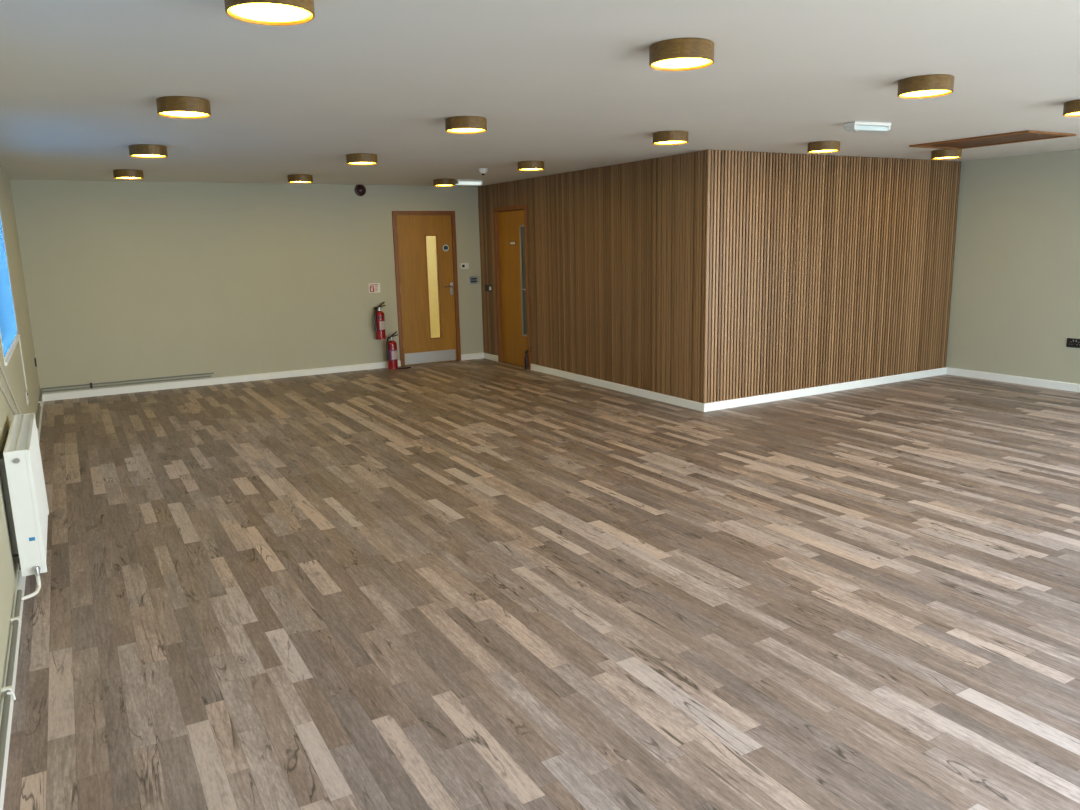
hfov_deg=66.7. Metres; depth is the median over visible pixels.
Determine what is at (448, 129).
diffuser
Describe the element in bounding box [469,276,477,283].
light switch
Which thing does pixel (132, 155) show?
diffuser
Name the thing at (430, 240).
window
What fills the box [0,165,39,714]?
wall
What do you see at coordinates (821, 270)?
wall
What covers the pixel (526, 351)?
fire extinguisher
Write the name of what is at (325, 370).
baseboard
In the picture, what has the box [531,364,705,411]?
baseboard
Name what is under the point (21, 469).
radiator
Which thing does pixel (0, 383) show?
cable
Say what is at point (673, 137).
ceiling light
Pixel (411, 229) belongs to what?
door
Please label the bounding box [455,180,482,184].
emergency light
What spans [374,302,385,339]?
fire extinguisher
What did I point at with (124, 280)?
wall
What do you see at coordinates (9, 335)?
window
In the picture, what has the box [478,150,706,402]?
wall
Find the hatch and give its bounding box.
[909,130,1075,149]
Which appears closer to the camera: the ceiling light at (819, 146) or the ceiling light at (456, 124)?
the ceiling light at (456, 124)
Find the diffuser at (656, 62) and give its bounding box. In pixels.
[652,58,710,67]
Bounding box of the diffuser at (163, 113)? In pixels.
[161,111,207,116]
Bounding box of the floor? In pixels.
[3,358,1079,809]
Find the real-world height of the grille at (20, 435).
0.012 m
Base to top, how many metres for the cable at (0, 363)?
0.595 m
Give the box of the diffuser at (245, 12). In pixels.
[228,3,311,21]
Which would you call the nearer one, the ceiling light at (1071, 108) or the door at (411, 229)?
the ceiling light at (1071, 108)
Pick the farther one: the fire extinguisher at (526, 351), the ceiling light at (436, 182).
the fire extinguisher at (526, 351)
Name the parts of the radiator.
panel, panel, panel, panel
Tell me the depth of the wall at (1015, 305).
8.75 m
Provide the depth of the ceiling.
4.08 m
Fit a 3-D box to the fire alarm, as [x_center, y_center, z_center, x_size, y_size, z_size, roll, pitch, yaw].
[-2.304,-2.763,10.557,0.150,0.150,0.061,-8,13,-29]
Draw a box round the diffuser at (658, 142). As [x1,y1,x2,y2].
[657,141,683,143]
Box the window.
[0,214,19,365]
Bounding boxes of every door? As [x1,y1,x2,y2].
[392,211,460,365]
[493,204,530,369]
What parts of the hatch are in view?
panel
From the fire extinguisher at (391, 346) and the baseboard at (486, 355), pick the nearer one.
the fire extinguisher at (391, 346)
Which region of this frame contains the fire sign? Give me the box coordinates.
[369,283,379,292]
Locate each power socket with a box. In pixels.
[25,389,28,404]
[1066,338,1079,347]
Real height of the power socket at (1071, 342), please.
0.092 m
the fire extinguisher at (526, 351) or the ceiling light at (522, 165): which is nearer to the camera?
the ceiling light at (522, 165)
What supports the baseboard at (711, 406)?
attached to the wall at (821, 270)
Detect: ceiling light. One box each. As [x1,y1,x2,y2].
[113,169,143,178]
[128,144,167,157]
[156,96,210,118]
[224,0,314,25]
[287,174,312,182]
[346,153,377,164]
[433,179,454,186]
[445,116,486,133]
[517,161,543,170]
[649,38,713,70]
[653,130,687,144]
[807,141,839,152]
[897,74,953,98]
[931,149,961,159]
[1063,99,1079,116]
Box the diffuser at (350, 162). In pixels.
[350,162,372,163]
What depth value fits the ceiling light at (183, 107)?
4.29 m
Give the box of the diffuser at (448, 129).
[447,128,483,131]
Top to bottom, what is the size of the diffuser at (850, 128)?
0.036 m
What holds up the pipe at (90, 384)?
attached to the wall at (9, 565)
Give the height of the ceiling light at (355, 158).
0.076 m
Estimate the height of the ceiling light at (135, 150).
0.076 m
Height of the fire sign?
0.124 m
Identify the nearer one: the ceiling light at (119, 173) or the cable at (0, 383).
the cable at (0, 383)
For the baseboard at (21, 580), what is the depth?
3.13 m
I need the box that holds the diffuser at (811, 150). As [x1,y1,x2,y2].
[811,150,836,151]
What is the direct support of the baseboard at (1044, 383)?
attached to the wall at (1015, 305)
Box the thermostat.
[461,263,468,268]
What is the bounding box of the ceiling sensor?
[478,168,487,174]
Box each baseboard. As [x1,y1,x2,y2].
[0,395,42,809]
[42,360,400,400]
[461,352,483,359]
[484,353,497,361]
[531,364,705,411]
[703,367,946,411]
[946,367,1079,391]
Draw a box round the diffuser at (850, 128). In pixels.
[846,125,887,132]
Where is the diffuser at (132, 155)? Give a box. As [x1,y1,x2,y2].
[132,155,162,156]
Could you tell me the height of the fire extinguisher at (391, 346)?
0.494 m
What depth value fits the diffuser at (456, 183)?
10.19 m
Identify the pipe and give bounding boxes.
[0,590,21,792]
[18,372,213,569]
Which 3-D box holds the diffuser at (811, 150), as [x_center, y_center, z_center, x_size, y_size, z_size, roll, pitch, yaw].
[2.431,-2.183,7.035,0.249,0.011,0.249,-7,13,-29]
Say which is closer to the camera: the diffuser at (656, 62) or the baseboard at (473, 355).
the diffuser at (656, 62)
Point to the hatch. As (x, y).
(1027, 135)
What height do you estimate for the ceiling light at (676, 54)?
0.076 m
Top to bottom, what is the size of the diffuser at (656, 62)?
0.011 m
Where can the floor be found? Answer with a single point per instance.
(473, 584)
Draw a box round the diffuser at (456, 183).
[455,182,481,184]
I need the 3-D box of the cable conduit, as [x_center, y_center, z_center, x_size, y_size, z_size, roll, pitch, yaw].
[-4.142,-0.332,6.574,0.010,0.415,0.011,-8,13,-29]
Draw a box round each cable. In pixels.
[0,363,20,413]
[0,383,15,414]
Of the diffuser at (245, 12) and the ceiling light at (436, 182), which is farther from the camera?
the ceiling light at (436, 182)
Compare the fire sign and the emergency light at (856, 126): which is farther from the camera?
the fire sign
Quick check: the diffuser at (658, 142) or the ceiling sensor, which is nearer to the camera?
the diffuser at (658, 142)
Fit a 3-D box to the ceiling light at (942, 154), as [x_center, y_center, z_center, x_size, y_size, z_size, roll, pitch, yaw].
[3.918,-2.417,7.912,0.265,0.076,0.265,-9,14,-36]
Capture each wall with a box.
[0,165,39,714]
[10,179,483,393]
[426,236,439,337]
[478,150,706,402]
[703,150,960,403]
[946,149,1079,383]
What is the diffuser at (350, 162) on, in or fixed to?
attached to the ceiling light at (355, 158)
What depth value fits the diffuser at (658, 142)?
6.17 m
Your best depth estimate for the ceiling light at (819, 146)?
6.93 m
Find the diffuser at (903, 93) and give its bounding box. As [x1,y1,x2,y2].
[900,90,949,96]
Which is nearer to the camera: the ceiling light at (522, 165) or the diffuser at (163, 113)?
the diffuser at (163, 113)
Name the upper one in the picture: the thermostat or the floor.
the thermostat
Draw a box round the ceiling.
[0,0,1079,185]
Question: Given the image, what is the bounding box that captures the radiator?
[0,413,48,600]
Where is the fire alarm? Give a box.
[354,185,365,195]
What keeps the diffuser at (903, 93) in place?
attached to the ceiling light at (932, 85)
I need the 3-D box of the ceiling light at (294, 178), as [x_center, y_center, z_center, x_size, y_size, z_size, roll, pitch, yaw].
[-2.635,-2.485,9.018,0.265,0.076,0.265,0,11,8]
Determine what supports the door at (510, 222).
in the wall at (616, 253)
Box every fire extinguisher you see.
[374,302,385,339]
[386,331,410,368]
[524,348,530,368]
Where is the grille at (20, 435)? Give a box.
[3,413,34,451]
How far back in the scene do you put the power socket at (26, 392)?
6.46 m
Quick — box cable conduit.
[19,339,26,388]
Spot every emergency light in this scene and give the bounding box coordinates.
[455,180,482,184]
[844,121,890,132]
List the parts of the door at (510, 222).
vision glass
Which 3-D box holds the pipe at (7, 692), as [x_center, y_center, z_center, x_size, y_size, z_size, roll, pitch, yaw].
[-1.299,1.187,1.918,0.042,0.033,4.280,-8,13,-29]
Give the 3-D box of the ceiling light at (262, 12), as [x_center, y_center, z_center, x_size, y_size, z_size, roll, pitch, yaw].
[-0.835,-1.246,2.536,0.265,0.076,0.265,-8,13,-29]

